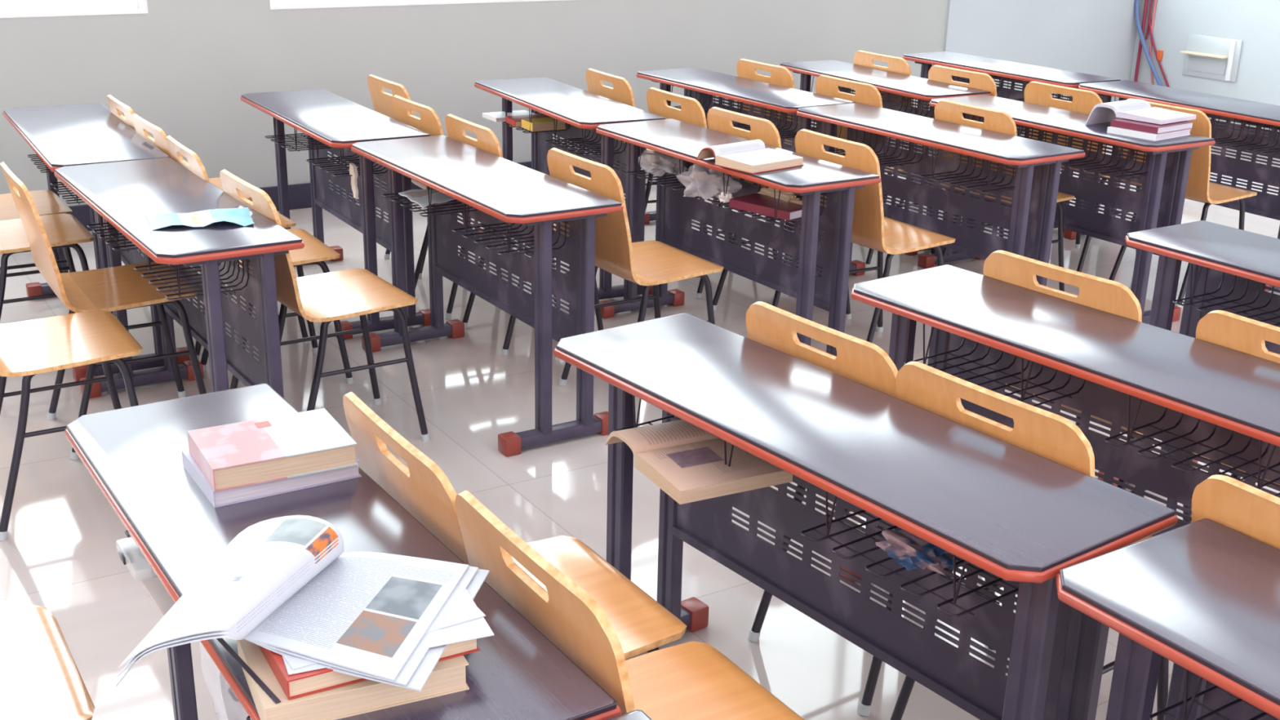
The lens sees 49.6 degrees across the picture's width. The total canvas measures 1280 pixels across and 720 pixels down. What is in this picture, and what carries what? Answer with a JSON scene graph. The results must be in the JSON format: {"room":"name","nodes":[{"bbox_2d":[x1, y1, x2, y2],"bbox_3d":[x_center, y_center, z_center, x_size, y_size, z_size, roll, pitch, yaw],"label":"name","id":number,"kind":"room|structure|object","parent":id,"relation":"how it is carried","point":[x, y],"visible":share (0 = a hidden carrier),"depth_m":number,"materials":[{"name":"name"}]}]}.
{"room":"classroom","nodes":[
{"label":"classroom","id":0,"kind":"room"},
{"bbox_2d":[0,0,947,206],"bbox_3d":[-1.037,-3.242,6.689,11.127,4.900,0.240,-11,23,-30],"label":"wall","id":1,"kind":"structure","parent":0,"point":[184,68],"depth_m":6.96,"materials":[{"name":"grey paint"}]},
{"bbox_2d":[0,0,147,18],"bbox_3d":[-3.643,-3.018,5.014,3.243,3.522,0.204,-11,23,-30],"label":"window","id":2,"kind":"structure","parent":1,"relation":"in","point":[8,8],"depth_m":6.24,"materials":[{"name":"white"}]},
{"bbox_2d":[269,0,573,9],"bbox_3d":[-0.666,-3.575,6.786,2.639,3.522,0.204,-11,23,-30],"label":"window","id":3,"kind":"structure","parent":1,"relation":"in","point":[274,4],"depth_m":6.91,"materials":[{"name":"white"}]},
{"bbox_2d":[68,131,1022,231],"bbox_3d":[-1.000,-0.957,7.392,10.677,0.125,0.014,-11,23,-30],"label":"baseboard","id":4,"kind":"structure","parent":1,"relation":"attached to","point":[300,194],"depth_m":6.95,"materials":[{"name":"grey"}]},
{"bbox_2d":[943,0,1141,102],"bbox_3d":[2.758,-2.114,9.459,1.847,0.845,0.020,-11,23,-30],"label":"wall","id":5,"kind":"structure","parent":1,"relation":"attached to","point":[1097,37],"depth_m":9.43,"materials":[{"name":"paint"}]},
{"bbox_2d":[0,131,1279,719],"bbox_3d":[1.474,0.531,3.656,11.127,0.100,9.955,-11,23,-30],"label":"floor","id":6,"kind":"structure","parent":0,"point":[59,553],"depth_m":3.98,"materials":[{"name":"tile"}]},
{"bbox_2d":[0,190,72,273],"bbox_3d":[-2.309,-0.513,5.013,0.466,0.813,0.432,-11,23,-30],"label":"chair","id":7,"kind":"object","parent":6,"relation":"on","point":[46,202],"visible":0.44,"depth_m":5.02,"materials":[{"name":"orange wood"}]},
{"bbox_2d":[0,604,94,719],"bbox_3d":[-1.077,0.543,2.088,0.466,0.813,0.432,-11,23,-30],"label":"chair","id":8,"kind":"object","parent":6,"relation":"on","point":[41,678],"visible":1,"depth_m":2.14,"materials":[{"name":"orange wood"}]},
{"bbox_2d":[0,213,94,319],"bbox_3d":[-2.092,-0.387,4.669,0.466,0.813,0.432,-11,23,-30],"label":"chair","id":9,"kind":"object","parent":6,"relation":"on","point":[64,230],"visible":0.75,"depth_m":4.63,"materials":[{"name":"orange wood"}]},
{"bbox_2d":[0,310,142,540],"bbox_3d":[-1.556,-0.006,3.621,0.466,0.813,0.432,-11,23,-30],"label":"chair","id":10,"kind":"object","parent":6,"relation":"on","point":[28,348],"visible":0.89,"depth_m":3.59,"materials":[{"name":"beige wood"}]},
{"bbox_2d":[2,102,190,381],"bbox_3d":[-1.973,-0.462,5.000,0.382,0.736,1.204,-10,22,-29],"label":"school desk","id":11,"kind":"object","parent":6,"relation":"on","point":[60,136],"visible":0.56,"depth_m":4.76,"materials":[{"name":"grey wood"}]},
{"bbox_2d":[50,182,84,204],"bbox_3d":[-1.857,-0.635,4.670,0.214,0.137,0.357,-10,22,-29],"label":"wire basket","id":12,"kind":"object","parent":11,"relation":"on","point":[61,184],"depth_m":4.63,"materials":[{"name":"black"}]},
{"bbox_2d":[0,161,206,460],"bbox_3d":[-1.568,-0.176,4.103,0.466,0.813,0.432,-11,23,-30],"label":"chair","id":13,"kind":"object","parent":6,"relation":"on","point":[122,287],"visible":0.76,"depth_m":4.04,"materials":[{"name":"orange wood"}]},
{"bbox_2d":[53,157,304,398],"bbox_3d":[-1.338,-0.106,4.029,0.382,0.736,1.215,-11,23,-32],"label":"school desk","id":14,"kind":"object","parent":6,"relation":"on","point":[122,193],"visible":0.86,"depth_m":3.76,"materials":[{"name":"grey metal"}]},
{"bbox_2d":[86,214,139,251],"bbox_3d":[-1.508,-0.439,4.135,0.214,0.137,0.360,-11,23,-32],"label":"wire basket","id":15,"kind":"object","parent":14,"relation":"on","point":[124,239],"depth_m":4.11,"materials":[{"name":"black"}]},
{"bbox_2d":[133,256,249,300],"bbox_3d":[-1.208,-0.281,3.704,0.214,0.137,0.360,-11,23,-32],"label":"wire basket","id":16,"kind":"object","parent":14,"relation":"on","point":[238,274],"depth_m":3.71,"materials":[{"name":"black metal"}]},
{"bbox_2d":[144,207,254,230],"bbox_3d":[-1.171,-0.379,3.674,0.284,0.020,0.169,-4,20,-14],"label":"leaflet","id":17,"kind":"object","parent":14,"relation":"on","point":[242,216],"visible":1,"depth_m":3.67,"materials":[{"name":"paper"}]},
{"bbox_2d":[106,94,252,200],"bbox_3d":[-1.718,-0.598,5.292,0.466,0.813,0.432,-11,23,-30],"label":"chair","id":18,"kind":"object","parent":6,"relation":"on","point":[116,106],"visible":0.18,"depth_m":5.10,"materials":[{"name":"brown wood"}]},
{"bbox_2d":[132,113,310,359],"bbox_3d":[-1.482,-0.459,4.913,0.466,0.813,0.432,-11,23,-31],"label":"chair","id":19,"kind":"object","parent":6,"relation":"on","point":[141,126],"visible":0.2,"depth_m":4.74,"materials":[{"name":"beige wood"}]},
{"bbox_2d":[165,135,354,389],"bbox_3d":[-1.242,-0.322,4.539,0.466,0.813,0.432,-10,22,-29],"label":"chair","id":20,"kind":"object","parent":6,"relation":"on","point":[314,251],"visible":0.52,"depth_m":4.48,"materials":[{"name":"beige wood"}]},
{"bbox_2d":[219,168,430,441],"bbox_3d":[-0.921,-0.153,4.077,0.466,0.813,0.432,-12,23,-32],"label":"chair","id":21,"kind":"object","parent":6,"relation":"on","point":[325,298],"visible":0.84,"depth_m":4.01,"materials":[{"name":"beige wood"}]},
{"bbox_2d":[240,88,430,339],"bbox_3d":[-1.205,-0.609,5.468,0.382,0.736,1.196,-10,22,-29],"label":"school desk","id":22,"kind":"object","parent":6,"relation":"on","point":[331,122],"visible":0.77,"depth_m":5.27,"materials":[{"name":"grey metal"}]},
{"bbox_2d":[264,117,331,151],"bbox_3d":[-1.363,-0.943,5.577,0.214,0.137,0.355,-10,22,-29],"label":"wire basket","id":23,"kind":"object","parent":22,"relation":"on","point":[301,135],"depth_m":5.58,"materials":[{"name":"black"}]},
{"bbox_2d":[306,139,387,177],"bbox_3d":[-1.088,-0.783,5.141,0.214,0.137,0.355,-10,22,-29],"label":"wire basket","id":24,"kind":"object","parent":22,"relation":"on","point":[377,166],"depth_m":5.17,"materials":[{"name":"black"}]},
{"bbox_2d":[64,383,622,719],"bbox_3d":[-0.504,0.592,2.098,0.382,0.736,1.222,-11,23,-31],"label":"school desk","id":25,"kind":"object","parent":6,"relation":"on","point":[133,455],"visible":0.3,"depth_m":1.99,"materials":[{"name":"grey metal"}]},
{"bbox_2d":[115,537,157,582],"bbox_3d":[-0.749,0.305,2.217,0.153,0.022,0.125,-11,23,-31],"label":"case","id":26,"kind":"object","parent":25,"relation":"in","point":[130,553],"visible":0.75,"depth_m":2.17,"materials":[{"name":"white"}]},
{"bbox_2d":[142,577,174,617],"bbox_3d":[-0.658,0.357,2.099,0.145,0.006,0.180,-11,23,-31],"label":"folder","id":27,"kind":"object","parent":25,"relation":"in","point":[155,588],"visible":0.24,"depth_m":2.09,"materials":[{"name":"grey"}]},
{"bbox_2d":[198,640,247,719],"bbox_3d":[-0.570,0.412,1.875,0.035,0.160,0.151,-11,23,-30],"label":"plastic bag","id":28,"kind":"object","parent":25,"relation":"hanging from","point":[227,706],"visible":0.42,"depth_m":1.84,"materials":[{"name":"white"}]},
{"bbox_2d":[181,448,361,507],"bbox_3d":[-0.577,0.162,2.166,0.228,0.026,0.176,-11,23,-30],"label":"book","id":29,"kind":"object","parent":25,"relation":"on","point":[225,497],"visible":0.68,"depth_m":2.10,"materials":[{"name":"grey paper"}]},
{"bbox_2d":[187,408,358,492],"bbox_3d":[-0.569,0.136,2.144,0.218,0.037,0.165,-10,22,-28],"label":"book","id":30,"kind":"object","parent":29,"relation":"on","point":[269,449],"visible":1,"depth_m":2.11,"materials":[{"name":"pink paper"}]},
{"bbox_2d":[236,639,469,719],"bbox_3d":[-0.339,0.353,1.625,0.232,0.034,0.172,-8,21,-24],"label":"book","id":31,"kind":"object","parent":25,"relation":"on","point":[448,676],"visible":0.46,"depth_m":1.55,"materials":[{"name":"beige paper"}]},
{"bbox_2d":[257,639,479,700],"bbox_3d":[-0.323,0.321,1.627,0.226,0.024,0.155,-9,22,-28],"label":"book","id":32,"kind":"object","parent":31,"relation":"on","point":[295,686],"visible":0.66,"depth_m":1.54,"materials":[{"name":"red paper"}]},
{"bbox_2d":[281,588,494,675],"bbox_3d":[-0.306,0.308,1.626,0.235,0.001,0.150,-7,21,-22],"label":"loose sheet","id":33,"kind":"object","parent":32,"relation":"on","point":[478,628],"visible":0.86,"depth_m":1.60,"materials":[{"name":"grey paper"}]},
{"bbox_2d":[282,586,485,669],"bbox_3d":[-0.323,0.300,1.644,0.235,0.001,0.150,-11,23,-30],"label":"loose sheet","id":34,"kind":"object","parent":33,"relation":"on","point":[458,608],"visible":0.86,"depth_m":1.64,"materials":[{"name":"grey paper"}]},
{"bbox_2d":[115,515,489,691],"bbox_3d":[-0.381,0.274,1.625,0.358,0.085,0.309,3,19,4],"label":"open magazine","id":35,"kind":"object","parent":34,"relation":"on","point":[286,585],"visible":1,"depth_m":1.62,"materials":[{"name":"grey paper"}]},
{"bbox_2d":[367,74,502,278],"bbox_3d":[-0.867,-0.808,5.943,0.466,0.813,0.432,-11,23,-30],"label":"chair","id":36,"kind":"object","parent":6,"relation":"on","point":[381,100],"visible":0.18,"depth_m":5.78,"materials":[{"name":"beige wood"}]},
{"bbox_2d":[391,94,531,319],"bbox_3d":[-0.672,-0.622,5.426,0.466,0.813,0.432,-11,23,-30],"label":"chair","id":37,"kind":"object","parent":6,"relation":"on","point":[429,122],"visible":0.28,"depth_m":5.26,"materials":[{"name":"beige wood"}]},
{"bbox_2d":[351,135,623,456],"bbox_3d":[-0.528,-0.254,4.500,0.382,0.736,1.223,-11,23,-31],"label":"school desk","id":38,"kind":"object","parent":6,"relation":"on","point":[521,202],"visible":0.97,"depth_m":4.26,"materials":[{"name":"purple metal"}]},
{"bbox_2d":[398,189,454,208],"bbox_3d":[-0.705,-0.548,4.654,0.154,0.016,0.241,-11,23,-30],"label":"booklet","id":39,"kind":"object","parent":38,"relation":"in","point":[420,197],"visible":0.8,"depth_m":4.66,"materials":[{"name":"paper"}]},
{"bbox_2d":[382,170,477,217],"bbox_3d":[-0.696,-0.588,4.609,0.214,0.137,0.363,-11,23,-31],"label":"wire basket","id":40,"kind":"object","parent":38,"relation":"on","point":[472,209],"depth_m":4.57,"materials":[{"name":"black"}]},
{"bbox_2d":[451,203,568,257],"bbox_3d":[-0.399,-0.427,4.172,0.214,0.137,0.363,-11,23,-31],"label":"wire basket","id":41,"kind":"object","parent":38,"relation":"on","point":[559,241],"depth_m":4.17,"materials":[{"name":"black metal"}]},
{"bbox_2d":[342,391,686,659],"bbox_3d":[-0.197,0.460,2.337,0.466,0.841,0.432,-11,23,-30],"label":"chair","id":42,"kind":"object","parent":6,"relation":"on","point":[641,624],"visible":0.38,"depth_m":2.23,"materials":[{"name":"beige wood"}]},
{"bbox_2d":[444,113,603,355],"bbox_3d":[-0.412,-0.479,5.038,0.466,0.813,0.432,-10,22,-29],"label":"chair","id":43,"kind":"object","parent":6,"relation":"on","point":[487,141],"visible":0.26,"depth_m":4.89,"materials":[{"name":"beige wood"}]},
{"bbox_2d":[474,77,666,299],"bbox_3d":[-0.325,-0.755,5.939,0.382,0.736,1.199,-8,22,-26],"label":"school desk","id":44,"kind":"object","parent":6,"relation":"on","point":[582,111],"visible":0.61,"depth_m":5.72,"materials":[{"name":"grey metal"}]},
{"bbox_2d":[502,98,569,133],"bbox_3d":[-0.469,-1.092,6.058,0.214,0.137,0.356,-8,22,-26],"label":"wire basket","id":45,"kind":"object","parent":44,"relation":"on","point":[566,131],"depth_m":6.00,"materials":[{"name":"black"}]},
{"bbox_2d":[544,118,626,156],"bbox_3d":[-0.224,-0.927,5.605,0.214,0.137,0.356,-8,22,-26],"label":"wire basket","id":46,"kind":"object","parent":44,"relation":"on","point":[620,147],"depth_m":5.63,"materials":[{"name":"black"}]},
{"bbox_2d":[454,490,804,719],"bbox_3d":[0.033,0.587,1.992,0.466,0.841,0.432,-11,23,-30],"label":"chair","id":47,"kind":"object","parent":6,"relation":"on","point":[692,680],"visible":0.77,"depth_m":1.86,"materials":[{"name":"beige wood"}]},
{"bbox_2d":[546,147,724,386],"bbox_3d":[-0.006,-0.276,4.486,0.466,0.813,0.432,-11,23,-31],"label":"chair","id":48,"kind":"object","parent":6,"relation":"on","point":[647,264],"visible":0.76,"depth_m":4.32,"materials":[{"name":"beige wood"}]},
{"bbox_2d":[586,68,707,234],"bbox_3d":[0.041,-0.895,6.250,0.466,0.813,0.432,-9,22,-27],"label":"chair","id":49,"kind":"object","parent":6,"relation":"on","point":[621,91],"visible":0.28,"depth_m":6.05,"materials":[{"name":"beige wood"}]},
{"bbox_2d":[646,87,777,298],"bbox_3d":[0.314,-0.714,5.751,0.466,0.813,0.432,-10,22,-28],"label":"chair","id":50,"kind":"object","parent":6,"relation":"on","point":[691,112],"visible":0.17,"depth_m":5.54,"materials":[{"name":"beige wood"}]},
{"bbox_2d":[595,118,880,355],"bbox_3d":[0.296,-0.390,4.941,0.382,0.736,1.212,-11,23,-31],"label":"school desk","id":51,"kind":"object","parent":6,"relation":"on","point":[675,212],"visible":0.72,"depth_m":4.84,"materials":[{"name":"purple metal"}]},
{"bbox_2d":[626,145,689,191],"bbox_3d":[0.129,-0.724,5.048,0.214,0.137,0.360,-11,23,-31],"label":"wire basket","id":52,"kind":"object","parent":51,"relation":"on","point":[686,164],"depth_m":5.07,"materials":[{"name":"black"}]},
{"bbox_2d":[638,149,688,176],"bbox_3d":[0.079,-0.737,5.144,0.173,0.080,0.265,-11,23,-30],"label":"crumpled paper","id":53,"kind":"object","parent":51,"relation":"in","point":[654,162],"visible":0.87,"depth_m":5.09,"materials":[{"name":"white"}]},
{"bbox_2d":[675,164,742,200],"bbox_3d":[0.254,-0.633,4.861,0.225,0.129,0.214,-11,23,-30],"label":"plastic bag","id":54,"kind":"object","parent":51,"relation":"hanging from","point":[704,182],"visible":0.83,"depth_m":4.80,"materials":[{"name":"white"}]},
{"bbox_2d":[696,139,804,173],"bbox_3d":[0.364,-0.677,4.566,0.241,0.054,0.263,-15,25,-39],"label":"open book","id":55,"kind":"object","parent":51,"relation":"on","point":[752,157],"visible":1,"depth_m":4.53,"materials":[{"name":"white paper"}]},
{"bbox_2d":[728,192,802,220],"bbox_3d":[0.440,-0.510,4.602,0.255,0.028,0.140,19,26,41],"label":"book","id":56,"kind":"object","parent":51,"relation":"in","point":[757,203],"visible":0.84,"depth_m":4.57,"materials":[{"name":"red paper"}]},
{"bbox_2d":[711,173,826,224],"bbox_3d":[0.423,-0.565,4.615,0.214,0.137,0.360,-11,23,-31],"label":"wire basket","id":57,"kind":"object","parent":51,"relation":"on","point":[823,210],"depth_m":4.56,"materials":[{"name":"black metal"}]},
{"bbox_2d":[636,67,856,268],"bbox_3d":[0.445,-0.895,6.385,0.382,0.736,1.213,-11,23,-31],"label":"school desk","id":58,"kind":"object","parent":6,"relation":"on","point":[701,85],"visible":0.38,"depth_m":6.20,"materials":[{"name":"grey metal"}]},
{"bbox_2d":[668,84,738,119],"bbox_3d":[0.277,-1.228,6.492,0.214,0.137,0.360,-11,23,-31],"label":"wire basket","id":59,"kind":"object","parent":58,"relation":"on","point":[706,100],"depth_m":6.57,"materials":[{"name":"black"}]},
{"bbox_2d":[733,101,814,139],"bbox_3d":[0.573,-1.069,6.059,0.214,0.137,0.360,-11,23,-31],"label":"wire basket","id":60,"kind":"object","parent":58,"relation":"on","point":[783,126],"depth_m":6.14,"materials":[{"name":"black"}]},
{"bbox_2d":[736,58,798,229],"bbox_3d":[0.753,-1.040,6.708,0.466,0.813,0.432,-11,23,-30],"label":"chair","id":61,"kind":"object","parent":6,"relation":"on","point":[745,68],"visible":0.18,"depth_m":6.47,"materials":[{"name":"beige wood"}]},
{"bbox_2d":[706,106,851,319],"bbox_3d":[0.546,-0.559,5.326,0.466,0.813,0.432,-11,23,-31],"label":"chair","id":62,"kind":"object","parent":6,"relation":"on","point":[718,119],"visible":0.25,"depth_m":5.14,"materials":[{"name":"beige wood"}]},
{"bbox_2d":[554,312,1177,719],"bbox_3d":[0.314,0.441,2.579,0.382,0.736,1.206,-13,24,-35],"label":"school desk","id":63,"kind":"object","parent":6,"relation":"on","point":[1012,517],"visible":0.84,"depth_m":2.41,"materials":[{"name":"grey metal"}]},
{"bbox_2d":[613,395,733,466],"bbox_3d":[0.132,0.112,2.672,0.214,0.137,0.358,-13,24,-35],"label":"wire basket","id":64,"kind":"object","parent":63,"relation":"on","point":[636,424],"depth_m":2.75,"materials":[{"name":"black metal"}]},
{"bbox_2d":[605,419,792,504],"bbox_3d":[0.107,0.174,2.610,0.235,0.047,0.303,-8,22,-26],"label":"open book","id":65,"kind":"object","parent":63,"relation":"on","point":[685,460],"visible":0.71,"depth_m":2.54,"materials":[{"name":"white paper"}]},
{"bbox_2d":[800,490,1018,617],"bbox_3d":[0.459,0.263,2.263,0.214,0.137,0.358,-13,24,-35],"label":"wire basket","id":66,"kind":"object","parent":63,"relation":"on","point":[828,524],"depth_m":2.23,"materials":[{"name":"black metal"}]},
{"bbox_2d":[875,527,953,576],"bbox_3d":[0.456,0.309,2.268,0.148,0.031,0.105,17,25,37],"label":"wrapper","id":67,"kind":"object","parent":63,"relation":"in","point":[910,551],"visible":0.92,"depth_m":2.25,"materials":[{"name":"plastic"}]},
{"bbox_2d":[746,301,995,715],"bbox_3d":[0.514,0.269,2.969,0.466,0.813,0.432,-12,24,-34],"label":"chair","id":68,"kind":"object","parent":6,"relation":"on","point":[858,360],"visible":0.23,"depth_m":2.75,"materials":[{"name":"orange wood"}]},
{"bbox_2d":[795,128,955,342],"bbox_3d":[0.832,-0.404,4.904,0.466,0.813,0.432,-11,23,-30],"label":"chair","id":69,"kind":"object","parent":6,"relation":"on","point":[871,228],"visible":0.56,"depth_m":4.71,"materials":[{"name":"orange wood"}]},
{"bbox_2d":[815,75,935,267],"bbox_3d":[1.072,-0.865,6.231,0.466,0.813,0.432,-11,23,-30],"label":"chair","id":70,"kind":"object","parent":6,"relation":"on","point":[825,85],"visible":0.21,"depth_m":6.04,"materials":[{"name":"orange wood"}]},
{"bbox_2d":[853,50,914,208],"bbox_3d":[1.379,-1.171,7.119,0.466,0.813,0.432,-10,22,-28],"label":"chair","id":71,"kind":"object","parent":6,"relation":"on","point":[896,64],"visible":0.18,"depth_m":6.88,"materials":[{"name":"orange wood"}]},
{"bbox_2d":[779,59,991,255],"bbox_3d":[1.142,-1.018,6.779,0.382,0.736,1.195,-9,22,-28],"label":"school desk","id":72,"kind":"object","parent":6,"relation":"on","point":[909,86],"visible":0.37,"depth_m":6.60,"materials":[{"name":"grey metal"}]},
{"bbox_2d":[809,75,853,93],"bbox_3d":[0.989,-1.353,6.892,0.214,0.137,0.354,-9,22,-28],"label":"wire basket","id":73,"kind":"object","parent":72,"relation":"on","point":[842,89],"depth_m":6.99,"materials":[{"name":"black"}]},
{"bbox_2d":[880,91,933,117],"bbox_3d":[1.253,-1.191,6.450,0.214,0.137,0.354,-9,22,-28],"label":"wire basket","id":74,"kind":"object","parent":72,"relation":"on","point":[908,108],"depth_m":6.57,"materials":[{"name":"black"}]},
{"bbox_2d":[796,102,1085,286],"bbox_3d":[1.104,-0.543,5.428,0.382,0.736,1.208,-11,23,-32],"label":"school desk","id":75,"kind":"object","parent":6,"relation":"on","point":[1033,189],"visible":0.83,"depth_m":5.27,"materials":[{"name":"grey metal"}]},
{"bbox_2d":[827,124,924,167],"bbox_3d":[0.935,-0.875,5.532,0.214,0.137,0.358,-11,23,-32],"label":"wire basket","id":76,"kind":"object","parent":75,"relation":"on","point":[877,143],"depth_m":5.58,"materials":[{"name":"black"}]},
{"bbox_2d":[920,146,1014,195],"bbox_3d":[1.234,-0.718,5.104,0.214,0.137,0.358,-11,23,-32],"label":"wire basket","id":77,"kind":"object","parent":75,"relation":"on","point":[984,175],"depth_m":5.18,"materials":[{"name":"black"}]},
{"bbox_2d":[928,65,996,231],"bbox_3d":[1.659,-0.995,6.636,0.466,0.813,0.432,-11,23,-30],"label":"chair","id":78,"kind":"object","parent":6,"relation":"on","point":[981,81],"visible":0.2,"depth_m":6.38,"materials":[{"name":"orange wood"}]},
{"bbox_2d":[934,99,1074,291],"bbox_3d":[1.471,-0.639,5.613,0.466,0.813,0.432,-11,23,-30],"label":"chair","id":79,"kind":"object","parent":6,"relation":"on","point":[997,121],"visible":0.27,"depth_m":5.45,"materials":[{"name":"orange wood"}]},
{"bbox_2d":[902,51,1120,228],"bbox_3d":[1.877,-1.168,7.254,0.382,0.736,1.207,-10,23,-30],"label":"school desk","id":80,"kind":"object","parent":6,"relation":"on","point":[1002,70],"visible":0.28,"depth_m":7.13,"materials":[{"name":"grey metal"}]},
{"bbox_2d":[933,64,1001,92],"bbox_3d":[1.714,-1.502,7.363,0.214,0.137,0.358,-10,23,-30],"label":"wire basket","id":81,"kind":"object","parent":80,"relation":"on","point":[954,77],"depth_m":7.32,"materials":[{"name":"black"}]},
{"bbox_2d":[1007,77,1068,102],"bbox_3d":[2.000,-1.342,6.927,0.214,0.137,0.358,-10,23,-30],"label":"wire basket","id":82,"kind":"object","parent":80,"relation":"on","point":[1059,95],"depth_m":6.97,"materials":[{"name":"black"}]},
{"bbox_2d":[889,361,1168,719],"bbox_3d":[0.767,0.392,2.635,0.466,0.813,0.432,-12,24,-34],"label":"chair","id":83,"kind":"object","parent":6,"relation":"on","point":[1046,434],"visible":0.18,"depth_m":2.39,"materials":[{"name":"orange wood"}]},
{"bbox_2d":[840,264,1279,582],"bbox_3d":[0.973,0.307,3.000,0.382,0.736,1.207,-13,24,-34],"label":"school desk","id":84,"kind":"object","parent":6,"relation":"on","point":[1219,403],"visible":0.7,"depth_m":2.93,"materials":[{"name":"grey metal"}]},
{"bbox_2d":[904,323,1085,406],"bbox_3d":[0.793,-0.022,3.095,0.214,0.137,0.358,-13,24,-34],"label":"wire basket","id":85,"kind":"object","parent":84,"relation":"on","point":[1072,384],"depth_m":3.15,"materials":[{"name":"black metal"}]},
{"bbox_2d":[1104,394,1279,496],"bbox_3d":[1.117,0.130,2.683,0.214,0.137,0.358,-13,24,-34],"label":"wire basket","id":86,"kind":"object","parent":84,"relation":"on","point":[1260,451],"depth_m":2.77,"materials":[{"name":"black metal"}]},
{"bbox_2d":[917,94,1215,324],"bbox_3d":[1.700,-0.635,5.726,0.382,0.736,1.201,-10,23,-30],"label":"school desk","id":87,"kind":"object","parent":6,"relation":"on","point":[1163,176],"visible":0.64,"depth_m":5.50,"materials":[{"name":"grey metal"}]},
{"bbox_2d":[967,114,1055,143],"bbox_3d":[1.538,-0.968,5.834,0.214,0.137,0.356,-10,23,-30],"label":"wire basket","id":88,"kind":"object","parent":87,"relation":"on","point":[1041,133],"depth_m":5.81,"materials":[{"name":"black"}]},
{"bbox_2d":[1061,134,1147,180],"bbox_3d":[1.823,-0.809,5.400,0.214,0.137,0.356,-10,23,-30],"label":"wire basket","id":89,"kind":"object","parent":87,"relation":"on","point":[1131,166],"depth_m":5.47,"materials":[{"name":"black"}]},
{"bbox_2d":[1106,126,1191,141],"bbox_3d":[1.942,-0.874,5.280,0.245,0.022,0.205,-14,24,-37],"label":"book","id":90,"kind":"object","parent":87,"relation":"on","point":[1113,130],"visible":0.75,"depth_m":5.21,"materials":[{"name":"white paper"}]},
{"bbox_2d":[1110,118,1194,134],"bbox_3d":[1.954,-0.900,5.282,0.240,0.025,0.200,-13,24,-36],"label":"book","id":91,"kind":"object","parent":90,"relation":"on","point":[1153,128],"visible":0.79,"depth_m":5.21,"materials":[{"name":"red paper"}]},
{"bbox_2d":[1085,98,1196,124],"bbox_3d":[1.943,-0.942,5.373,0.235,0.097,0.325,-13,24,-36],"label":"open book","id":92,"kind":"object","parent":91,"relation":"on","point":[1137,109],"visible":1,"depth_m":5.35,"materials":[{"name":"paper"}]},
{"bbox_2d":[1024,80,1141,271],"bbox_3d":[1.988,-0.826,6.176,0.466,0.813,0.432,-11,23,-30],"label":"chair","id":93,"kind":"object","parent":6,"relation":"on","point":[1083,101],"visible":0.27,"depth_m":5.99,"materials":[{"name":"orange wood"}]},
{"bbox_2d":[983,250,1193,523],"bbox_3d":[1.120,0.129,3.407,0.466,0.813,0.432,-13,24,-34],"label":"chair","id":94,"kind":"object","parent":6,"relation":"on","point":[1108,295],"visible":0.2,"depth_m":3.15,"materials":[{"name":"orange wood"}]},
{"bbox_2d":[1055,518,1279,719],"bbox_3d":[1.029,0.784,1.647,0.382,0.736,1.207,-11,23,-31],"label":"school desk","id":95,"kind":"object","parent":6,"relation":"on","point":[1202,596],"visible":1,"depth_m":1.87,"materials":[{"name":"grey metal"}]},
{"bbox_2d":[1149,668,1278,719],"bbox_3d":[0.862,0.452,1.751,0.214,0.137,0.358,-11,23,-31],"label":"wire basket","id":96,"kind":"object","parent":95,"relation":"on","point":[1185,715],"depth_m":1.86,"materials":[{"name":"black metal"}]},
{"bbox_2d":[1063,80,1279,291],"bbox_3d":[2.512,-0.809,6.273,0.382,0.736,1.207,-10,22,-29],"label":"school desk","id":97,"kind":"object","parent":6,"relation":"on","point":[1229,109],"visible":0.44,"depth_m":6.12,"materials":[{"name":"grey metal"}]},
{"bbox_2d":[1212,114,1279,155],"bbox_3d":[2.630,-0.982,5.944,0.214,0.137,0.358,-10,22,-29],"label":"wire basket","id":98,"kind":"object","parent":97,"relation":"on","point":[1255,141],"depth_m":6.03,"materials":[{"name":"black"}]},
{"bbox_2d":[1108,98,1257,307],"bbox_3d":[2.264,-0.670,5.751,0.466,0.813,0.432,-11,23,-30],"label":"chair","id":99,"kind":"object","parent":6,"relation":"on","point":[1199,188],"visible":0.38,"depth_m":5.52,"materials":[{"name":"orange wood"}]},
{"bbox_2d":[1097,220,1279,486],"bbox_3d":[1.772,0.150,3.498,0.382,0.736,1.207,-11,23,-31],"label":"school desk","id":100,"kind":"object","parent":6,"relation":"on","point":[1230,270],"visible":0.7,"depth_m":3.74,"materials":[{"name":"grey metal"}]},
{"bbox_2d":[1172,263,1279,325],"bbox_3d":[1.606,-0.183,3.605,0.214,0.137,0.358,-11,23,-31],"label":"wire basket","id":101,"kind":"object","parent":100,"relation":"on","point":[1240,291],"depth_m":3.73,"materials":[{"name":"black metal"}]},
{"bbox_2d":[1191,475,1279,549],"bbox_3d":[1.132,0.565,2.167,0.466,0.813,0.432,-11,23,-31],"label":"chair","id":102,"kind":"object","parent":6,"relation":"on","point":[1251,511],"visible":0.27,"depth_m":2.04,"materials":[{"name":"orange wood"}]},
{"bbox_2d":[1193,310,1279,485],"bbox_3d":[1.460,0.288,2.974,0.466,0.813,0.432,-12,23,-33],"label":"chair","id":103,"kind":"object","parent":6,"relation":"on","point":[1220,327],"visible":0.27,"depth_m":2.82,"materials":[{"name":"orange wood"}]},
{"bbox_2d":[1129,0,1279,131],"bbox_3d":[6.162,-2.693,5.587,0.200,4.900,9.955,-11,23,-30],"label":"wall","id":104,"kind":"structure","parent":0,"point":[1256,23],"depth_m":9.33,"materials":[{"name":"paint"}]},
{"bbox_2d":[1179,34,1242,82],"bbox_3d":[3.858,-2.048,9.386,0.075,0.275,0.420,-11,23,-30],"label":"box","id":105,"kind":"object","parent":104,"relation":"attached to","point":[1206,56],"visible":1,"depth_m":9.39,"materials":[{"name":"white"}]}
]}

